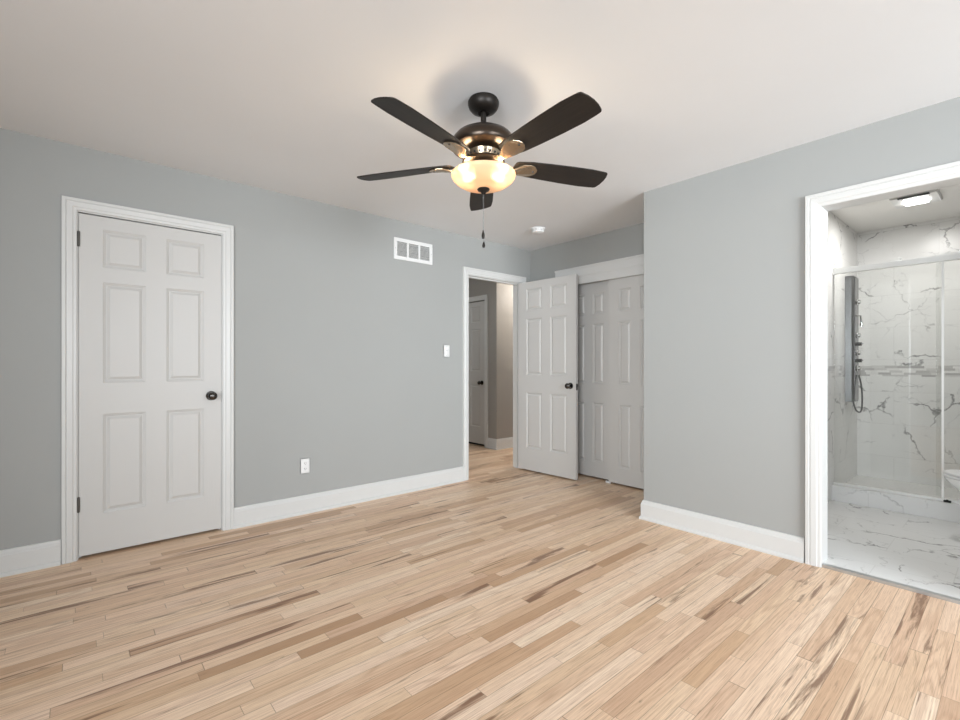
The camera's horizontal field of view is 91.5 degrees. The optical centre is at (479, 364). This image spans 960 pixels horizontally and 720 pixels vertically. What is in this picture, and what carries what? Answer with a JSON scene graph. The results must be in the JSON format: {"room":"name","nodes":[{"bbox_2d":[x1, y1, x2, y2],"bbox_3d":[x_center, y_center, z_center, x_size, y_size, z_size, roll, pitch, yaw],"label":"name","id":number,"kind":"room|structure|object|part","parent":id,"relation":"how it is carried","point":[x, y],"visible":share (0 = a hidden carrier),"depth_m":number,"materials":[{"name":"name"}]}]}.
{"room":"empty bedroom","nodes":[
{"label":"empty bedroom","id":0,"kind":"room"},
{"bbox_2d":[0,128,529,549],"bbox_3d":[-1.880,-0.070,3.259,6.620,2.440,0.120,0,0,-41],"label":"wall","id":1,"kind":"structure","parent":0,"point":[340,363],"depth_m":3.51,"materials":[{"name":"grey paint"}]},
{"bbox_2d":[0,539,60,577],"bbox_3d":[-3.377,1.079,1.868,2.537,0.142,0.026,0,0,-41],"label":"baseboard","id":2,"kind":"structure","parent":1,"relation":"attached to","point":[23,559],"depth_m":2.61,"materials":[{"name":"white paint"}]},
{"bbox_2d":[61,195,233,564],"bbox_3d":[-2.115,0.086,3.043,0.903,2.128,0.140,0,0,-41],"label":"door frame","id":3,"kind":"structure","parent":1,"relation":"attached to","point":[69,205],"depth_m":2.76,"materials":[{"name":"white paint"}]},
{"bbox_2d":[77,213,220,556],"bbox_3d":[-2.073,0.118,2.992,0.765,2.028,0.108,0,0,-41],"label":"door","id":4,"kind":"structure","parent":1,"relation":"in","point":[150,295],"depth_m":2.98,"materials":[{"name":"grey paint"}]},
{"bbox_3d":[-1.822,0.210,3.185,0.064,0.064,0.074,0,0,-41],"label":"knob","id":5,"kind":"part","parent":4,"relation":"part of","materials":[{"name":"black metal"}]},
{"bbox_2d":[300,458,309,473],"bbox_3d":[-1.355,0.782,3.628,0.072,0.116,0.009,0,0,-41],"label":"wall outlet","id":6,"kind":"object","parent":1,"relation":"attached to","point":[304,463],"visible":1,"depth_m":3.62,"materials":[{"name":"white plastic"}]},
{"bbox_2d":[234,466,464,528],"bbox_3d":[-0.948,1.079,3.969,2.078,0.142,0.026,0,0,-41],"label":"baseboard","id":7,"kind":"structure","parent":1,"relation":"attached to","point":[264,512],"depth_m":3.79,"materials":[{"name":"white paint"}]},
{"bbox_2d":[394,237,432,264],"bbox_3d":[-0.605,-1.038,4.275,0.413,0.192,0.012,0,0,-41],"label":"air vent","id":8,"kind":"object","parent":1,"relation":"in","point":[404,249],"visible":1,"depth_m":4.27,"materials":[{"name":"white plastic"}]},
{"bbox_2d":[444,345,449,356],"bbox_3d":[-0.320,-0.135,4.520,0.072,0.116,0.015,0,0,-41],"label":"light switch","id":9,"kind":"object","parent":1,"relation":"attached to","point":[446,347],"visible":1,"depth_m":4.52,"materials":[{"name":"white plastic"}]},
{"bbox_2d":[463,267,525,480],"bbox_3d":[0.134,0.086,4.988,0.896,2.128,0.140,0,0,-41],"label":"door frame","id":10,"kind":"structure","parent":1,"relation":"attached to","point":[467,271],"depth_m":4.87,"materials":[{"name":"white paint"}]},
{"bbox_2d":[519,274,577,479],"bbox_3d":[0.696,0.118,4.898,0.182,2.028,0.772,0,0,-43],"label":"door","id":11,"kind":"structure","parent":1,"relation":"in","point":[548,308],"depth_m":4.85,"materials":[{"name":"grey paint"}]},
{"bbox_3d":[0.874,0.207,4.630,0.074,0.064,0.064,0,0,-43],"label":"knob","id":12,"kind":"part","parent":11,"relation":"part of","materials":[{"name":"black metal"}]},
{"bbox_2d":[0,443,959,719],"bbox_3d":[0.225,1.192,3.103,10.000,0.116,11.600,0,0,-41],"label":"floor","id":13,"kind":"structure","parent":0,"point":[505,591],"depth_m":2.11,"materials":[{"name":"brown wood"}]},
{"bbox_2d":[822,563,959,603],"bbox_3d":[2.208,1.142,2.381,0.034,0.016,0.772,0,0,-41],"label":"threshold","id":14,"kind":"object","parent":13,"relation":"on","point":[824,565],"visible":1,"depth_m":2.43,"materials":[{"name":"grey stone"}]},
{"bbox_2d":[942,469,959,490],"bbox_3d":[3.376,0.747,2.907,0.420,0.775,0.719,0,0,-41],"label":"toilet","id":15,"kind":"object","parent":13,"relation":"on","point":[952,476],"visible":1,"depth_m":3.08,"materials":[{"name":"white ceramic"}]},
{"bbox_3d":[3.316,0.739,2.977,0.374,0.018,0.534,0,0,-41],"label":"seat","id":16,"kind":"part","parent":15,"relation":"part of","materials":[{"name":"white plastic"}]},
{"bbox_3d":[3.317,0.716,2.975,0.370,0.025,0.530,0,0,-41],"label":"lid","id":17,"kind":"part","parent":15,"relation":"part of","materials":[{"name":"white plastic"}]},
{"bbox_3d":[3.337,0.942,2.952,0.364,0.384,0.580,0,0,-41],"label":"bowl","id":18,"kind":"part","parent":15,"relation":"part of","materials":[{"name":"white ceramic"}]},
{"bbox_2d":[0,0,959,250],"bbox_3d":[0.220,-1.334,3.033,10.100,0.112,11.700,0,0,-41],"label":"ceiling","id":19,"kind":"structure","parent":0,"point":[271,95],"depth_m":2.16,"materials":[{"name":"white paint"}]},
{"bbox_2d":[357,92,606,247],"bbox_3d":[0.035,-0.930,2.242,1.301,0.720,1.271,0,0,-41],"label":"ceiling fan","id":20,"kind":"object","parent":19,"relation":"hanging from","point":[483,146],"visible":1,"depth_m":2.16,"materials":[{"name":"black metal"}]},
{"bbox_3d":[-0.383,-0.985,2.403,0.522,0.006,0.145,0,13,17],"label":"blade","id":21,"kind":"part","parent":20,"relation":"part of","materials":[{"name":"brown wood"}]},
{"bbox_3d":[-0.223,-0.985,1.938,0.145,0.006,0.522,16,9,34],"label":"blade","id":22,"kind":"part","parent":20,"relation":"part of","materials":[{"name":"brown wood"}]},
{"bbox_3d":[0.010,-0.985,2.699,0.145,0.006,0.522,-13,0,-1],"label":"blade","id":23,"kind":"part","parent":20,"relation":"part of","materials":[{"name":"brown wood"}]},
{"bbox_3d":[0.017,-0.895,2.281,0.314,0.077,0.314,0,0,-41],"label":"lamp shade","id":24,"kind":"part","parent":20,"relation":"part of","materials":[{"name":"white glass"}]},
{"bbox_3d":[0.269,-0.985,1.947,0.145,0.006,0.522,16,-10,-36],"label":"blade","id":25,"kind":"part","parent":20,"relation":"part of","materials":[{"name":"brown wood"}]},
{"bbox_3d":[0.412,-0.985,2.417,0.522,0.006,0.145,0,-13,-19],"label":"blade","id":26,"kind":"part","parent":20,"relation":"part of","materials":[{"name":"brown wood"}]},
{"bbox_2d":[530,227,544,234],"bbox_3d":[0.548,-1.268,4.434,0.140,0.044,0.140,0,0,-41],"label":"smoke detector","id":27,"kind":"object","parent":19,"relation":"attached to","point":[535,230],"visible":1,"depth_m":4.39,"materials":[{"name":"white plastic"}]},
{"bbox_2d":[889,189,942,208],"bbox_3d":[3.326,-1.261,3.572,0.315,0.034,0.270,0,0,-41],"label":"ceiling light","id":28,"kind":"object","parent":19,"relation":"attached to","point":[930,196],"visible":0.89,"depth_m":3.54,"materials":[{"name":"white plastic"}]},
{"bbox_2d":[469,278,502,438],"bbox_3d":[-0.657,-0.070,7.470,0.120,2.440,2.840,0,0,-41],"label":"wall","id":29,"kind":"structure","parent":0,"point":[494,290],"depth_m":6.42,"materials":[{"name":"beige paint"}]},
{"bbox_2d":[469,301,483,443],"bbox_3d":[-0.189,0.107,6.817,0.108,2.015,0.748,0,0,-41],"label":"door","id":30,"kind":"structure","parent":29,"relation":"in","point":[476,309],"depth_m":6.69,"materials":[{"name":"grey paint"}]},
{"bbox_2d":[469,294,487,447],"bbox_3d":[-0.187,0.086,6.819,0.020,2.128,0.896,0,0,-41],"label":"door frame","id":31,"kind":"structure","parent":29,"relation":"attached to","point":[481,297],"depth_m":6.50,"materials":[{"name":"white paint"}]},
{"bbox_2d":[503,284,512,437],"bbox_3d":[1.318,-0.070,7.381,2.750,2.440,0.120,0,0,-41],"label":"wall","id":32,"kind":"structure","parent":0,"point":[507,289],"depth_m":6.49,"materials":[{"name":"beige paint"}]},
{"bbox_2d":[487,437,512,449],"bbox_3d":[1.216,1.079,7.310,2.796,0.142,0.198,0,0,-41],"label":"baseboard","id":33,"kind":"structure","parent":32,"relation":"attached to","point":[504,443],"depth_m":6.42,"materials":[{"name":"white paint"}]},
{"bbox_2d":[530,223,643,281],"bbox_3d":[1.202,-0.070,4.663,0.120,2.440,1.790,0,0,-41],"label":"wall","id":34,"kind":"structure","parent":0,"point":[627,241],"depth_m":4.71,"materials":[{"name":"grey paint"}]},
{"bbox_2d":[578,280,608,479],"bbox_3d":[1.127,0.140,4.804,0.030,1.985,0.580,0,0,-41],"label":"door","id":35,"kind":"structure","parent":34,"relation":"in","point":[593,298],"depth_m":4.75,"materials":[{"name":"grey paint"}]},
{"bbox_2d":[555,254,643,276],"bbox_3d":[1.232,-0.954,4.518,0.024,0.097,1.302,0,0,-41],"label":"door frame","id":36,"kind":"structure","parent":34,"relation":"attached to","point":[637,260],"depth_m":4.54,"materials":[{"name":"white paint"}]},
{"bbox_2d":[578,265,643,284],"bbox_3d":[1.232,-0.865,4.536,0.026,0.080,1.250,0,0,-41],"label":"trim","id":37,"kind":"structure","parent":34,"relation":"attached to","point":[636,270],"depth_m":4.47,"materials":[{"name":"white paint"}]},
{"bbox_2d":[609,274,643,488],"bbox_3d":[1.452,0.140,4.339,0.030,1.985,0.580,0,0,-41],"label":"door","id":38,"kind":"structure","parent":34,"relation":"in","point":[626,294],"depth_m":4.40,"materials":[{"name":"grey paint"}]},
{"bbox_2d":[644,97,959,537],"bbox_3d":[3.245,-0.070,1.779,0.805,2.440,5.245,0,0,-41],"label":"wall","id":39,"kind":"structure","parent":0,"point":[724,249],"depth_m":2.97,"materials":[{"name":"grey paint"}]},
{"bbox_2d":[639,500,804,562],"bbox_3d":[1.799,1.079,3.338,0.711,0.142,1.046,0,0,-41],"label":"baseboard","id":40,"kind":"structure","parent":39,"relation":"attached to","point":[779,544],"depth_m":3.03,"materials":[{"name":"white paint"}]},
{"bbox_2d":[805,161,959,566],"bbox_3d":[2.236,0.087,2.405,0.140,2.127,0.926,0,0,-41],"label":"door frame","id":41,"kind":"structure","parent":39,"relation":"attached to","point":[814,203],"depth_m":2.67,"materials":[{"name":"white paint"}]},
{"bbox_2d":[828,211,856,501],"bbox_3d":[2.753,-0.070,3.822,2.495,2.440,0.100,0,0,-41],"label":"wall","id":42,"kind":"structure","parent":0,"point":[842,240],"depth_m":4.08,"materials":[{"name":"white stone"}]},
{"bbox_2d":[845,276,862,412],"bbox_3d":[3.402,-0.184,4.245,0.200,1.233,0.110,0,0,-41],"label":"tower","id":43,"kind":"object","parent":42,"relation":"attached to","point":[852,368],"visible":1,"depth_m":4.21,"materials":[{"name":"silver metal"}]},
{"bbox_3d":[3.417,-0.235,4.247,0.135,1.110,0.005,0,0,-41],"label":"plate","id":44,"kind":"part","parent":43,"relation":"part of","materials":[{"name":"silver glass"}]},
{"bbox_3d":[3.438,-0.404,4.234,0.023,0.108,0.045,0,0,-41],"label":"spout","id":45,"kind":"part","parent":43,"relation":"part of","materials":[{"name":"silver metal"}]},
{"bbox_2d":[833,250,959,274],"bbox_3d":[3.793,-0.802,3.043,0.056,0.081,2.440,0,0,-41],"label":"shower rail","id":46,"kind":"object","parent":42,"relation":"attached to","point":[947,256],"visible":1,"depth_m":3.63,"materials":[{"name":"white metal"}]},
{"bbox_2d":[833,481,959,503],"bbox_3d":[3.794,0.996,3.043,0.036,0.016,2.439,0,0,-41],"label":"trim","id":47,"kind":"structure","parent":42,"relation":"attached to","point":[834,482],"depth_m":3.65,"materials":[{"name":"white metal"}]},
{"bbox_2d":[941,261,943,498],"bbox_3d":[3.209,0.111,3.704,0.011,1.753,0.660,0,0,-41],"label":"shower frame","id":48,"kind":"structure","parent":47,"relation":"on","point":[942,262],"depth_m":3.46,"materials":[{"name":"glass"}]},
{"bbox_2d":[846,475,959,500],"bbox_3d":[4.145,1.133,3.348,0.810,0.135,2.440,0,0,-41],"label":"floor","id":49,"kind":"structure","parent":0,"point":[922,489],"depth_m":4.10,"materials":[{"name":"tile"}]},
{"bbox_2d":[831,484,959,522],"bbox_3d":[3.793,1.077,3.043,0.140,0.145,2.440,0,0,-41],"label":"kerb","id":50,"kind":"object","parent":49,"relation":"on","point":[936,509],"visible":0.76,"depth_m":3.61,"materials":[{"name":"stone"}]},
{"bbox_2d":[857,216,959,488],"bbox_3d":[4.522,-0.070,3.607,0.100,2.440,2.540,0,0,-41],"label":"wall","id":51,"kind":"structure","parent":0,"point":[899,421],"depth_m":4.25,"materials":[{"name":"white stone"}]}
]}

